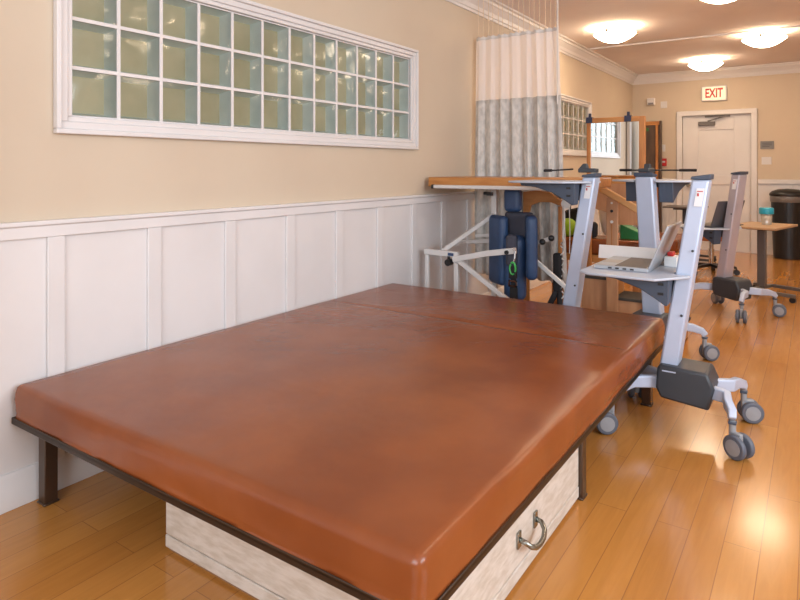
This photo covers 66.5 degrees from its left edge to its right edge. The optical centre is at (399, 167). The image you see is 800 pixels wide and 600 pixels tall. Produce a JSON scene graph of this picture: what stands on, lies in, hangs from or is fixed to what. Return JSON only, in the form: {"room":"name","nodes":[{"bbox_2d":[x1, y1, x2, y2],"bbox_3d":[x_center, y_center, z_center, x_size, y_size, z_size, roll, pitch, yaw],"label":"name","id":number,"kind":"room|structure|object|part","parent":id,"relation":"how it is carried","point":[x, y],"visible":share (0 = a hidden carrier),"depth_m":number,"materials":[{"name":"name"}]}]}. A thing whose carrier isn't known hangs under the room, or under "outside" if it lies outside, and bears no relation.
{"room":"physical therapy room","nodes":[
{"label":"physical therapy room","id":0,"kind":"room"},
{"bbox_2d":[0,0,631,222],"bbox_3d":[-0.002,-0.120,4.540,0.200,2.740,13.500,0,0,34],"label":"wall","id":1,"kind":"structure","parent":0,"point":[45,174],"depth_m":3.22,"materials":[{"name":"beige paint"}]},
{"bbox_2d":[53,0,418,149],"bbox_3d":[-0.642,-0.502,3.470,0.119,0.735,2.604,0,0,34],"label":"window","id":2,"kind":"structure","parent":1,"relation":"in","point":[191,64],"depth_m":3.12,"materials":[{"name":"glass"}]},
{"bbox_2d":[0,262,593,514],"bbox_3d":[0.040,1.184,4.384,0.022,0.132,13.290,0,0,34],"label":"baseboard","id":3,"kind":"structure","parent":1,"relation":"attached to","point":[20,487],"depth_m":2.29,"materials":[{"name":"white paint"}]},
{"bbox_2d":[0,191,632,475],"bbox_3d":[0.042,0.725,4.390,0.042,1.050,13.300,0,0,34],"label":"wainscoting","id":4,"kind":"structure","parent":1,"relation":"attached to","point":[76,293],"depth_m":2.86,"materials":[{"name":"white paint"}]},
{"bbox_3d":[0.042,0.233,4.390,0.042,0.065,13.300,0,0,34],"label":"cap rail","id":5,"kind":"part","parent":4,"relation":"part of","materials":[{"name":"white paint"}]},
{"bbox_2d":[445,0,637,84],"bbox_3d":[0.072,-1.417,4.369,0.115,0.145,13.300,0,0,34],"label":"trim","id":6,"kind":"structure","parent":1,"relation":"attached to","point":[567,46],"depth_m":6.42,"materials":[{"name":"white paint"}]},
{"bbox_2d":[561,94,591,155],"bbox_3d":[2.124,-0.505,7.526,0.119,0.710,1.230,0,0,34],"label":"window","id":7,"kind":"structure","parent":1,"relation":"in","point":[574,125],"depth_m":7.53,"materials":[{"name":"glass"}]},
{"bbox_2d":[0,249,799,599],"bbox_3d":[2.172,1.310,2.937,5.600,0.120,13.700,0,0,34],"label":"floor","id":8,"kind":"structure","parent":0,"point":[666,513],"depth_m":2.17,"materials":[{"name":"brown wood"}]},
{"bbox_2d":[12,283,664,599],"bbox_3d":[-0.005,1.016,2.736,1.779,0.467,2.432,0,0,34],"label":"table","id":9,"kind":"object","parent":8,"relation":"on","point":[378,443],"visible":0.99,"depth_m":1.95,"materials":[{"name":"brown leather"}]},
{"bbox_3d":[-1.317,1.087,2.284,0.056,0.326,0.056,0,0,34],"label":"leg","id":10,"kind":"part","parent":9,"relation":"part of","materials":[{"name":"brown wood"}]},
{"bbox_3d":[0.679,1.087,2.325,0.056,0.326,0.056,0,0,34],"label":"leg","id":11,"kind":"part","parent":9,"relation":"part of","materials":[{"name":"brown metal"}]},
{"bbox_3d":[1.306,1.087,3.225,0.056,0.326,0.056,0,0,34],"label":"leg","id":12,"kind":"part","parent":9,"relation":"part of","materials":[{"name":"brown wood"}]},
{"bbox_2d":[166,448,578,599],"bbox_3d":[-0.029,1.105,2.127,1.075,0.290,1.071,0,0,34],"label":"storage box","id":13,"kind":"object","parent":8,"relation":"on","point":[249,569],"visible":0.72,"depth_m":1.82,"materials":[{"name":"white wood"}]},
{"bbox_3d":[0.357,1.113,1.827,0.007,0.050,0.026,0,0,34],"label":"handle plate","id":14,"kind":"part","parent":13,"relation":"part of","materials":[{"name":"metal"}]},
{"bbox_3d":[0.414,1.128,1.866,0.048,0.047,0.146,0,0,34],"label":"handle","id":15,"kind":"part","parent":13,"relation":"part of","materials":[{"name":"metal"}]},
{"bbox_3d":[0.430,1.113,1.934,0.007,0.050,0.026,0,0,34],"label":"handle plate","id":16,"kind":"part","parent":13,"relation":"part of","materials":[{"name":"metal"}]},
{"bbox_2d":[424,176,610,299],"bbox_3d":[0.829,0.659,4.437,1.190,1.182,0.735,0,0,34],"label":"frame","id":17,"kind":"object","parent":8,"relation":"on","point":[518,230],"visible":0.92,"depth_m":4.35,"materials":[{"name":"white metal"}]},
{"bbox_3d":[0.203,0.940,4.486,0.028,0.620,0.028,0,0,34],"label":"leg","id":18,"kind":"part","parent":17,"relation":"part of","materials":[{"name":"white metal"}]},
{"bbox_3d":[0.302,0.616,4.418,0.281,0.045,0.040,0,0,34],"label":"rail","id":19,"kind":"part","parent":17,"relation":"part of","materials":[{"name":"white metal"}]},
{"bbox_3d":[0.351,0.664,4.366,0.048,0.069,0.050,0,0,34],"label":"knob","id":20,"kind":"part","parent":17,"relation":"part of","materials":[{"name":"black plastic"}]},
{"bbox_3d":[0.405,0.940,4.348,0.034,0.620,0.034,0,0,34],"label":"leg","id":21,"kind":"part","parent":17,"relation":"part of","materials":[{"name":"white metal"}]},
{"bbox_3d":[0.635,0.570,4.747,0.382,0.069,0.030,0,0,34],"label":"rail","id":22,"kind":"part","parent":17,"relation":"part of","materials":[{"name":"white metal"}]},
{"bbox_3d":[0.573,0.600,4.196,0.486,0.138,0.024,0,0,34],"label":"arm","id":23,"kind":"part","parent":17,"relation":"part of"},
{"bbox_3d":[0.657,0.192,4.558,0.070,0.027,0.032,0,0,34],"label":"mast knob","id":24,"kind":"part","parent":17,"relation":"part of","materials":[{"name":"black plastic"}]},
{"bbox_2d":[508,248,517,298],"bbox_3d":[0.753,0.740,4.048,0.062,0.419,0.033,0,0,34],"label":"strap","id":25,"kind":"object","parent":17,"relation":"hanging from","point":[512,269],"visible":0.79,"depth_m":4.04,"materials":[{"name":"black fabric"}]},
{"bbox_2d":[428,176,610,190],"bbox_3d":[0.857,0.109,4.478,1.190,0.082,0.635,0,0,34],"label":"table","id":26,"kind":"object","parent":17,"relation":"on","point":[494,183],"depth_m":4.34,"materials":[{"name":"brown wood"}]},
{"bbox_3d":[0.995,0.515,4.254,0.043,0.044,0.051,0,0,34],"label":"knob","id":27,"kind":"part","parent":17,"relation":"part of","materials":[{"name":"black plastic"}]},
{"bbox_3d":[1.048,0.485,4.217,0.043,0.044,0.051,0,0,34],"label":"knob","id":28,"kind":"part","parent":17,"relation":"part of","materials":[{"name":"black plastic"}]},
{"bbox_2d":[523,190,561,300],"bbox_3d":[1.114,0.713,4.760,0.318,1.075,0.240,0,0,34],"label":"arch frame","id":29,"kind":"object","parent":8,"relation":"on","point":[530,198],"visible":0.38,"depth_m":4.75,"materials":[{"name":"brown wood"}]},
{"bbox_3d":[1.111,0.263,4.762,0.310,0.175,0.030,0,0,34],"label":"arch rail","id":30,"kind":"part","parent":29,"relation":"part of","materials":[{"name":"brown wood"}]},
{"bbox_2d":[547,198,570,304],"bbox_3d":[1.147,0.669,4.564,0.201,0.929,0.207,0,0,-7],"label":"cord","id":31,"kind":"object","parent":29,"relation":"hanging from","point":[557,292],"visible":0.84,"depth_m":4.50,"materials":[{"name":"black plastic"}]},
{"bbox_3d":[1.198,0.623,4.498,0.042,0.706,0.029,0,0,34],"label":"cord","id":32,"kind":"part","parent":31,"relation":"part of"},
{"bbox_3d":[1.248,0.450,4.487,0.010,0.360,0.006,0,0,34],"label":"cord","id":33,"kind":"part","parent":31,"relation":"part of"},
{"bbox_2d":[508,163,601,306],"bbox_3d":[1.050,0.612,3.702,0.687,1.277,0.667,0,0,34],"label":"cart","id":34,"kind":"object","parent":8,"relation":"on","point":[585,190],"visible":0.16,"depth_m":3.62,"materials":[{"name":"grey plastic"}]},
{"bbox_2d":[508,180,600,183],"bbox_3d":[0.966,0.084,3.759,0.480,0.012,0.470,0,0,34],"label":"shelf","id":35,"kind":"object","parent":34,"relation":"attached to","point":[515,181],"depth_m":3.59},
{"bbox_3d":[0.967,0.013,3.725,0.181,0.022,0.020,0,0,32],"label":"control rod","id":36,"kind":"part","parent":34,"relation":"part of","materials":[{"name":"black plastic"}]},
{"bbox_2d":[552,235,638,303],"bbox_3d":[1.687,0.917,5.180,0.770,0.665,0.340,0,0,34],"label":"bench","id":37,"kind":"object","parent":8,"relation":"on","point":[600,239],"visible":0.09,"depth_m":5.03,"materials":[{"name":"brown wood"}]},
{"bbox_2d":[565,218,575,235],"bbox_3d":[1.445,0.508,5.242,0.154,0.154,0.154,0,0,34],"label":"exercise ball","id":38,"kind":"object","parent":37,"relation":"on","point":[572,222],"visible":0.56,"depth_m":5.18,"materials":[{"name":"rubber"}]},
{"bbox_2d":[565,206,577,221],"bbox_3d":[1.552,0.417,5.363,0.265,0.332,0.149,0,0,34],"label":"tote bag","id":39,"kind":"object","parent":37,"relation":"on","point":[573,212],"visible":0.14,"depth_m":5.32,"materials":[{"name":"black fabric"}]},
{"bbox_2d":[592,222,597,237],"bbox_3d":[1.608,0.516,5.109,0.090,0.133,0.075,0,0,34],"label":"shoulder bag","id":40,"kind":"object","parent":37,"relation":"on","point":[595,225],"visible":0.45,"depth_m":5.07,"materials":[{"name":"black fabric"}]},
{"bbox_2d":[566,235,638,254],"bbox_3d":[1.687,0.652,5.180,0.770,0.135,0.340,0,0,34],"label":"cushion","id":41,"kind":"object","parent":37,"relation":"on","point":[600,239],"depth_m":5.02,"materials":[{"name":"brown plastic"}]},
{"bbox_2d":[598,210,619,234],"bbox_3d":[1.763,0.438,5.141,0.163,0.262,0.149,0,0,9],"label":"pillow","id":42,"kind":"object","parent":37,"relation":"on","point":[602,215],"visible":0.29,"depth_m":5.12,"materials":[{"name":"beige fabric"}]},
{"bbox_2d":[620,225,638,239],"bbox_3d":[1.925,0.522,5.042,0.160,0.122,0.180,0,0,34],"label":"cushion","id":43,"kind":"object","parent":37,"relation":"on","point":[630,232],"visible":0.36,"depth_m":4.98,"materials":[{"name":"green plastic"}]},
{"bbox_3d":[1.896,0.985,4.892,0.050,0.530,0.050,0,0,34],"label":"leg","id":44,"kind":"part","parent":37,"relation":"part of","materials":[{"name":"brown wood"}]},
{"bbox_2d":[587,116,645,291],"bbox_3d":[1.722,0.422,4.874,0.459,1.655,0.105,0,0,36],"label":"mirror","id":45,"kind":"object","parent":8,"relation":"on","point":[614,144],"visible":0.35,"depth_m":4.85,"materials":[{"name":"brown wood"}]},
{"bbox_2d":[586,114,593,122],"bbox_3d":[1.554,-0.405,4.989,0.052,0.080,0.062,0,0,36],"label":"clip","id":46,"kind":"object","parent":45,"relation":"attached to","point":[589,118],"visible":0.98,"depth_m":4.97,"materials":[{"name":"black plastic"}]},
{"bbox_2d":[591,121,638,177],"bbox_3d":[1.715,-0.142,4.871,0.385,0.455,0.008,0,0,36],"label":"mirror glass","id":47,"kind":"object","parent":45,"relation":"on","point":[614,144],"depth_m":4.86,"materials":[{"name":"silver mirror"}]},
{"bbox_3d":[1.716,-0.385,4.873,0.377,0.040,0.035,0,0,36],"label":"frame rail","id":48,"kind":"part","parent":45,"relation":"part of","materials":[{"name":"brown wood"}]},
{"bbox_3d":[1.715,0.287,4.871,0.377,0.325,0.022,0,0,36],"label":"panel","id":49,"kind":"part","parent":45,"relation":"part of","materials":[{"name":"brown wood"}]},
{"bbox_3d":[1.716,0.102,4.872,0.377,0.045,0.036,0,0,36],"label":"frame rail","id":50,"kind":"part","parent":45,"relation":"part of","materials":[{"name":"brown wood"}]},
{"bbox_2d":[624,112,631,121],"bbox_3d":[1.802,-0.405,4.812,0.052,0.080,0.062,0,0,36],"label":"clip","id":51,"kind":"object","parent":45,"relation":"attached to","point":[627,117],"visible":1,"depth_m":4.79,"materials":[{"name":"black plastic"}]},
{"bbox_2d":[582,187,690,338],"bbox_3d":[1.760,0.666,4.582,0.725,1.169,0.315,0,0,34],"label":"stairs","id":52,"kind":"structure","parent":8,"relation":"on","point":[599,292],"depth_m":4.54,"materials":[{"name":"brown wood"}]},
{"bbox_3d":[1.580,0.735,4.540,0.085,1.030,0.027,0,0,34],"label":"post","id":53,"kind":"part","parent":52,"relation":"part of","materials":[{"name":"brown wood"}]},
{"bbox_3d":[1.621,0.229,4.511,0.473,0.294,0.040,0,0,34],"label":"handrail","id":54,"kind":"part","parent":52,"relation":"part of","materials":[{"name":"brown wood"}]},
{"bbox_3d":[1.764,1.045,4.601,0.710,0.410,0.270,0,0,34],"label":"panel","id":55,"kind":"part","parent":52,"relation":"part of","materials":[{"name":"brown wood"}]},
{"bbox_2d":[618,232,681,254],"bbox_3d":[2.800,1.000,6.866,0.710,0.500,0.700,0,0,34],"label":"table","id":56,"kind":"object","parent":8,"relation":"on","point":[675,246],"visible":0.12,"depth_m":6.44,"materials":[{"name":"brown wood"}]},
{"bbox_2d":[646,121,661,232],"bbox_3d":[3.951,0.258,9.567,0.288,1.985,0.080,0,0,34],"label":"framed panel","id":57,"kind":"object","parent":8,"relation":"on","point":[653,128],"visible":0.33,"depth_m":9.51,"materials":[{"name":"brown wood"}]},
{"bbox_3d":[3.972,0.265,9.565,0.235,1.870,0.020,0,0,34],"label":"panel","id":58,"kind":"part","parent":57,"relation":"part of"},
{"bbox_3d":[3.961,-0.700,9.566,0.215,0.060,0.050,0,0,34],"label":"frame rail","id":59,"kind":"part","parent":57,"relation":"part of","materials":[{"name":"brown wood"}]},
{"bbox_2d":[612,164,719,360],"bbox_3d":[1.641,0.612,3.963,0.661,1.277,0.710,0,0,42],"label":"cart","id":60,"kind":"object","parent":8,"relation":"on","point":[642,189],"visible":0.41,"depth_m":3.89,"materials":[{"name":"grey plastic"}]},
{"bbox_3d":[1.537,0.014,4.018,0.180,0.017,0.018,0,0,42],"label":"control rod","id":61,"kind":"part","parent":60,"relation":"part of","materials":[{"name":"black plastic"}]},
{"bbox_2d":[612,179,691,182],"bbox_3d":[1.706,0.084,4.040,0.520,0.012,0.480,0,0,42],"label":"shelf","id":62,"kind":"object","parent":60,"relation":"attached to","point":[618,180],"depth_m":3.86,"materials":[{"name":"white plastic"}]},
{"bbox_3d":[1.729,0.014,3.843,0.260,0.017,0.018,0,0,42],"label":"control rod","id":63,"kind":"part","parent":60,"relation":"part of","materials":[{"name":"black plastic"}]},
{"bbox_3d":[1.854,1.053,4.004,0.307,0.094,0.082,0,0,4],"label":"leg","id":64,"kind":"part","parent":60,"relation":"part of","materials":[{"name":"silver metal"}]},
{"bbox_2d":[579,174,764,460],"bbox_3d":[1.318,0.639,2.979,0.768,1.221,0.672,0,0,34],"label":"cart","id":65,"kind":"object","parent":8,"relation":"on","point":[695,383],"visible":0.76,"depth_m":2.88,"materials":[{"name":"grey plastic"}]},
{"bbox_2d":[598,244,656,258],"bbox_3d":[1.268,0.468,3.341,0.350,0.072,0.030,0,0,34],"label":"paper pad","id":66,"kind":"object","parent":65,"relation":"on","point":[605,251],"visible":0.57,"depth_m":3.35,"materials":[{"name":"white paper"}]},
{"bbox_2d":[579,261,689,281],"bbox_3d":[1.203,0.511,3.053,0.480,0.012,0.520,0,0,34],"label":"shelf","id":67,"kind":"object","parent":65,"relation":"attached to","point":[662,273],"depth_m":2.89,"materials":[{"name":"white plastic"}]},
{"bbox_2d":[594,221,681,272],"bbox_3d":[1.222,0.391,3.124,0.350,0.227,0.362,0,0,34],"label":"laptop","id":68,"kind":"object","parent":65,"relation":"on","point":[644,265],"visible":0.98,"depth_m":3.05,"materials":[{"name":"silver metal"}]},
{"bbox_3d":[1.329,0.382,3.051,0.091,0.210,0.360,0,0,34],"label":"lid","id":69,"kind":"part","parent":68,"relation":"part of","materials":[{"name":"silver metal"}]},
{"bbox_3d":[1.122,1.053,2.946,0.307,0.094,0.082,0,0,-17],"label":"leg","id":70,"kind":"part","parent":65,"relation":"part of","materials":[{"name":"silver metal"}]},
{"bbox_3d":[1.273,1.053,3.167,0.082,0.094,0.307,0,0,-4],"label":"leg","id":71,"kind":"part","parent":65,"relation":"part of","materials":[{"name":"silver metal"}]},
{"bbox_2d":[664,251,678,266],"bbox_3d":[1.407,0.469,3.155,0.060,0.072,0.100,0,0,34],"label":"tissue box","id":72,"kind":"object","parent":65,"relation":"on","point":[670,260],"visible":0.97,"depth_m":3.12,"materials":[{"name":"white plastic"}]},
{"bbox_3d":[1.457,1.052,2.752,0.083,0.092,0.239,0,0,-5],"label":"leg","id":73,"kind":"part","parent":65,"relation":"part of","materials":[{"name":"silver metal"}]},
{"bbox_3d":[1.595,1.053,2.949,0.288,0.093,0.084,0,0,-23],"label":"leg","id":74,"kind":"part","parent":65,"relation":"part of","materials":[{"name":"silver metal"}]},
{"bbox_2d":[662,205,716,262],"bbox_3d":[3.864,0.880,8.137,0.596,0.740,0.440,0,0,34],"label":"table","id":75,"kind":"object","parent":8,"relation":"on","point":[675,207],"visible":0.18,"depth_m":8.13,"materials":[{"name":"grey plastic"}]},
{"bbox_3d":[3.825,0.875,8.164,0.070,0.630,0.060,0,0,34],"label":"post","id":76,"kind":"part","parent":75,"relation":"part of","materials":[{"name":"grey metal"}]},
{"bbox_2d":[696,237,739,275],"bbox_3d":[3.674,1.017,7.202,0.588,0.464,0.565,0,0,34],"label":"stool","id":77,"kind":"object","parent":8,"relation":"on","point":[711,263],"visible":0.52,"depth_m":7.15,"materials":[{"name":"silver metal"}]},
{"bbox_3d":[3.530,1.149,7.130,0.252,0.057,0.040,0,0,-22],"label":"leg","id":78,"kind":"part","parent":77,"relation":"part of","materials":[{"name":"black plastic"}]},
{"bbox_2d":[680,171,786,323],"bbox_3d":[2.808,0.639,5.292,0.652,1.221,0.771,0,0,-28],"label":"cart","id":79,"kind":"object","parent":8,"relation":"on","point":[724,285],"visible":0.78,"depth_m":5.18,"materials":[{"name":"grey metal"}]},
{"bbox_3d":[2.624,1.053,5.360,0.307,0.094,0.082,0,0,11],"label":"leg","id":80,"kind":"part","parent":79,"relation":"part of","materials":[{"name":"silver metal"}]},
{"bbox_2d":[680,224,741,229],"bbox_3d":[2.745,0.521,5.418,0.520,0.012,0.480,0,0,-28],"label":"shelf","id":81,"kind":"object","parent":79,"relation":"attached to","point":[726,227],"depth_m":5.19,"materials":[{"name":"white plastic"}]},
{"bbox_2d":[704,200,744,227],"bbox_3d":[2.779,0.398,5.396,0.362,0.232,0.336,0,0,-28],"label":"laptop","id":82,"kind":"object","parent":79,"relation":"on","point":[718,219],"visible":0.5,"depth_m":5.23,"materials":[{"name":"black plastic"}]},
{"bbox_3d":[2.829,1.052,5.032,0.083,0.092,0.239,0,0,23],"label":"leg","id":83,"kind":"part","parent":79,"relation":"part of","materials":[{"name":"silver metal"}]},
{"bbox_3d":[3.043,1.053,5.140,0.288,0.093,0.084,0,0,5],"label":"leg","id":84,"kind":"part","parent":79,"relation":"part of","materials":[{"name":"silver metal"}]},
{"bbox_2d":[740,221,799,302],"bbox_3d":[3.601,0.900,5.972,0.670,0.700,0.586,0,0,-42],"label":"table","id":85,"kind":"object","parent":8,"relation":"on","point":[762,228],"visible":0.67,"depth_m":5.98,"materials":[{"name":"beige laminate"}]},
{"bbox_3d":[3.569,0.900,6.015,0.060,0.580,0.070,0,0,-42],"label":"post","id":86,"kind":"part","parent":85,"relation":"part of","materials":[{"name":"metal"}]},
{"bbox_2d":[759,207,773,213],"bbox_3d":[3.626,0.474,6.036,0.128,0.169,0.128,0,0,34],"label":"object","id":87,"kind":"object","parent":85,"relation":"on","point":[762,210],"visible":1,"depth_m":5.99,"materials":[{"name":"teal plastic"}]},
{"bbox_2d":[769,189,799,259],"bbox_3d":[5.370,0.767,8.442,0.452,0.965,0.452,0,0,34],"label":"waste bin","id":88,"kind":"object","parent":8,"relation":"on","point":[785,203],"visible":0.97,"depth_m":8.29,"materials":[{"name":"black plastic"}]},
{"bbox_3d":[5.370,0.335,8.442,0.452,0.100,0.452,0,0,34],"label":"bin lid","id":89,"kind":"part","parent":88,"relation":"part of","materials":[{"name":"black plastic"}]},
{"bbox_2d":[497,0,799,74],"bbox_3d":[2.172,-1.550,2.937,5.600,0.120,13.700,0,0,34],"label":"ceiling","id":90,"kind":"structure","parent":0,"point":[578,20],"depth_m":6.42,"materials":[{"name":"paint"}]},
{"bbox_2d":[594,25,637,42],"bbox_3d":[2.268,-1.407,6.449,0.428,0.165,0.457,0,0,34],"label":"ceiling lamp","id":91,"kind":"object","parent":90,"relation":"attached to","point":[613,33],"visible":1,"depth_m":6.36,"materials":[{"name":"white glass"}]},
{"bbox_3d":[2.276,-1.430,6.461,0.220,0.120,0.220,0,0,34],"label":"ceiling plate","id":92,"kind":"part","parent":91,"relation":"part of","materials":[{"name":"white paint"}]},
{"bbox_2d":[588,25,799,49],"bbox_3d":[4.455,-1.482,6.182,5.085,0.016,0.025,0,0,34],"label":"trim","id":93,"kind":"structure","parent":90,"relation":"attached to","point":[796,25],"depth_m":6.90,"materials":[{"name":"white paint"}]},
{"bbox_2d":[688,58,723,70],"bbox_3d":[4.171,-1.407,8.334,0.428,0.165,0.457,0,0,34],"label":"ceiling lamp","id":94,"kind":"object","parent":90,"relation":"attached to","point":[702,64],"visible":1,"depth_m":8.25,"materials":[{"name":"white glass"}]},
{"bbox_3d":[4.179,-1.430,8.346,0.220,0.120,0.220,0,0,34],"label":"ceiling plate","id":95,"kind":"part","parent":94,"relation":"part of","materials":[{"name":"white paint"}]},
{"bbox_2d":[698,0,734,3],"bbox_3d":[2.579,-1.407,4.881,0.428,0.165,0.457,0,0,34],"label":"ceiling lamp","id":96,"kind":"object","parent":90,"relation":"attached to","point":[707,1],"visible":1,"depth_m":4.89,"materials":[{"name":"white glass"}]},
{"bbox_2d":[742,30,787,47],"bbox_3d":[3.993,-1.407,6.689,0.428,0.165,0.457,0,0,34],"label":"ceiling lamp","id":97,"kind":"object","parent":90,"relation":"attached to","point":[762,39],"visible":1,"depth_m":6.60,"materials":[{"name":"white glass"}]},
{"bbox_3d":[4.001,-1.430,6.701,0.220,0.120,0.220,0,0,34],"label":"ceiling plate","id":98,"kind":"part","parent":97,"relation":"part of","materials":[{"name":"white paint"}]},
{"bbox_2d":[632,73,799,221],"bbox_3d":[6.058,-0.120,8.457,5.400,2.740,0.200,0,0,34],"label":"wall","id":99,"kind":"structure","parent":0,"point":[776,98],"depth_m":8.92,"materials":[{"name":"beige paint"}]},
{"bbox_2d":[647,98,654,104],"bbox_3d":[3.993,-1.055,9.703,0.115,0.110,0.068,0,0,34],"label":"fire alarm","id":100,"kind":"object","parent":99,"relation":"attached to","point":[650,101],"visible":1,"depth_m":9.67,"materials":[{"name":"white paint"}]},
{"bbox_2d":[661,101,666,107],"bbox_3d":[4.161,-0.998,9.620,0.095,0.105,0.015,0,0,34],"label":"blank plate","id":101,"kind":"object","parent":99,"relation":"attached to","point":[663,103],"visible":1,"depth_m":9.61,"materials":[{"name":"white paint"}]},
{"bbox_2d":[662,158,666,165],"bbox_3d":[4.144,-0.090,9.612,0.105,0.120,0.048,0,0,34],"label":"fire alarm","id":102,"kind":"object","parent":99,"relation":"attached to","point":[664,160],"visible":0.56,"depth_m":9.59,"materials":[{"name":"red plastic"}]},
{"bbox_2d":[701,85,726,101],"bbox_3d":[4.738,-1.123,9.201,0.340,0.223,0.057,0,0,34],"label":"exit sign","id":103,"kind":"object","parent":99,"relation":"attached to","point":[709,93],"visible":1,"depth_m":9.18,"materials":[{"name":"white paint"}]},
{"bbox_2d":[676,108,756,253],"bbox_3d":[4.783,0.188,9.235,1.087,2.125,0.121,0,0,34],"label":"door","id":104,"kind":"structure","parent":99,"relation":"in","point":[720,144],"depth_m":9.20,"materials":[{"name":"white paint"}]},
{"bbox_3d":[4.787,-0.748,9.203,0.340,0.095,0.060,0,0,34],"label":"closer arm","id":105,"kind":"part","parent":104,"relation":"part of"},
{"bbox_2d":[633,61,799,84],"bbox_3d":[5.886,-1.417,8.383,5.200,0.145,0.115,0,0,34],"label":"trim","id":106,"kind":"structure","parent":99,"relation":"attached to","point":[787,67],"depth_m":9.12,"materials":[{"name":"white paint"}]},
{"bbox_2d":[633,178,799,245],"bbox_3d":[5.913,0.708,8.411,5.187,1.085,0.040,0,0,34],"label":"trim","id":107,"kind":"structure","parent":99,"relation":"attached to","point":[765,186],"depth_m":8.84,"materials":[{"name":"white paint"}]},
{"bbox_3d":[5.923,0.198,8.396,5.155,0.065,0.028,0,0,34],"label":"cap rail","id":108,"kind":"part","parent":107,"relation":"part of","materials":[{"name":"white paint"}]},
{"bbox_2d":[761,157,771,164],"bbox_3d":[5.309,-0.105,8.836,0.125,0.110,0.018,0,0,34],"label":"light switch","id":109,"kind":"object","parent":99,"relation":"attached to","point":[764,160],"visible":1,"depth_m":8.83,"materials":[{"name":"white paint"}]},
{"bbox_2d":[760,141,773,148],"bbox_3d":[5.316,-0.333,8.834,0.170,0.115,0.014,0,0,34],"label":"wall plaque","id":110,"kind":"object","parent":99,"relation":"attached to","point":[763,144],"visible":1,"depth_m":8.83,"materials":[{"name":"grey plastic"}]},
{"bbox_2d":[767,245,772,254],"bbox_3d":[5.920,1.185,8.402,5.165,0.130,0.022,0,0,34],"label":"baseboard","id":111,"kind":"structure","parent":99,"relation":"attached to","point":[769,248],"depth_m":8.79,"materials":[{"name":"white paint"}]},
{"bbox_3d":[1.319,-1.481,4.765,1.470,0.018,0.100,0,0,34],"label":"track","id":112,"kind":"object","parent":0,"visible":0},
{"bbox_2d":[475,0,566,282],"bbox_3d":[0.969,-0.286,5.000,0.828,2.372,0.104,0,0,34],"label":"privacy curtain","id":113,"kind":"object","parent":112,"relation":"hanging from","point":[519,115],"visible":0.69,"depth_m":5.00,"materials":[{"name":"white fabric"}]},
{"bbox_3d":[0.670,-1.286,5.208,0.004,0.372,0.004,0,0,34],"label":"hanging cord","id":114,"kind":"part","parent":113,"relation":"part of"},
{"bbox_3d":[0.708,-1.286,5.179,0.004,0.372,0.004,0,0,34],"label":"hanging cord","id":115,"kind":"part","parent":113,"relation":"part of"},
{"bbox_3d":[0.748,-1.286,5.155,0.004,0.372,0.004,0,0,34],"label":"hanging cord","id":116,"kind":"part","parent":113,"relation":"part of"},
{"bbox_3d":[0.824,-1.286,5.110,0.004,0.372,0.004,0,0,34],"label":"hanging cord","id":117,"kind":"part","parent":113,"relation":"part of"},
{"bbox_3d":[0.854,-1.286,5.074,0.004,0.372,0.004,0,0,34],"label":"hanging cord","id":118,"kind":"part","parent":113,"relation":"part of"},
{"bbox_3d":[0.899,-1.286,5.064,0.004,0.372,0.004,0,0,34],"label":"hanging cord","id":119,"kind":"part","parent":113,"relation":"part of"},
{"bbox_3d":[0.929,-1.286,5.024,0.004,0.372,0.004,0,0,34],"label":"hanging cord","id":120,"kind":"part","parent":113,"relation":"part of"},
{"bbox_3d":[0.956,-0.828,5.012,0.758,0.525,0.054,0,0,34],"label":"net panel","id":121,"kind":"part","parent":113,"relation":"part of","materials":[{"name":"white fabric"}]},
{"bbox_3d":[0.972,-1.286,5.008,0.004,0.372,0.004,0,0,34],"label":"hanging cord","id":122,"kind":"part","parent":113,"relation":"part of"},
{"bbox_3d":[0.970,0.163,5.000,0.830,1.475,0.105,0,0,34],"label":"fabric panel","id":123,"kind":"part","parent":113,"relation":"part of","materials":[{"name":"grey fabric"}]},
{"bbox_3d":[1.008,-1.286,4.973,0.004,0.372,0.004,0,0,34],"label":"hanging cord","id":124,"kind":"part","parent":113,"relation":"part of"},
{"bbox_3d":[1.050,-1.286,4.955,0.004,0.372,0.004,0,0,34],"label":"hanging cord","id":125,"kind":"part","parent":113,"relation":"part of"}
]}

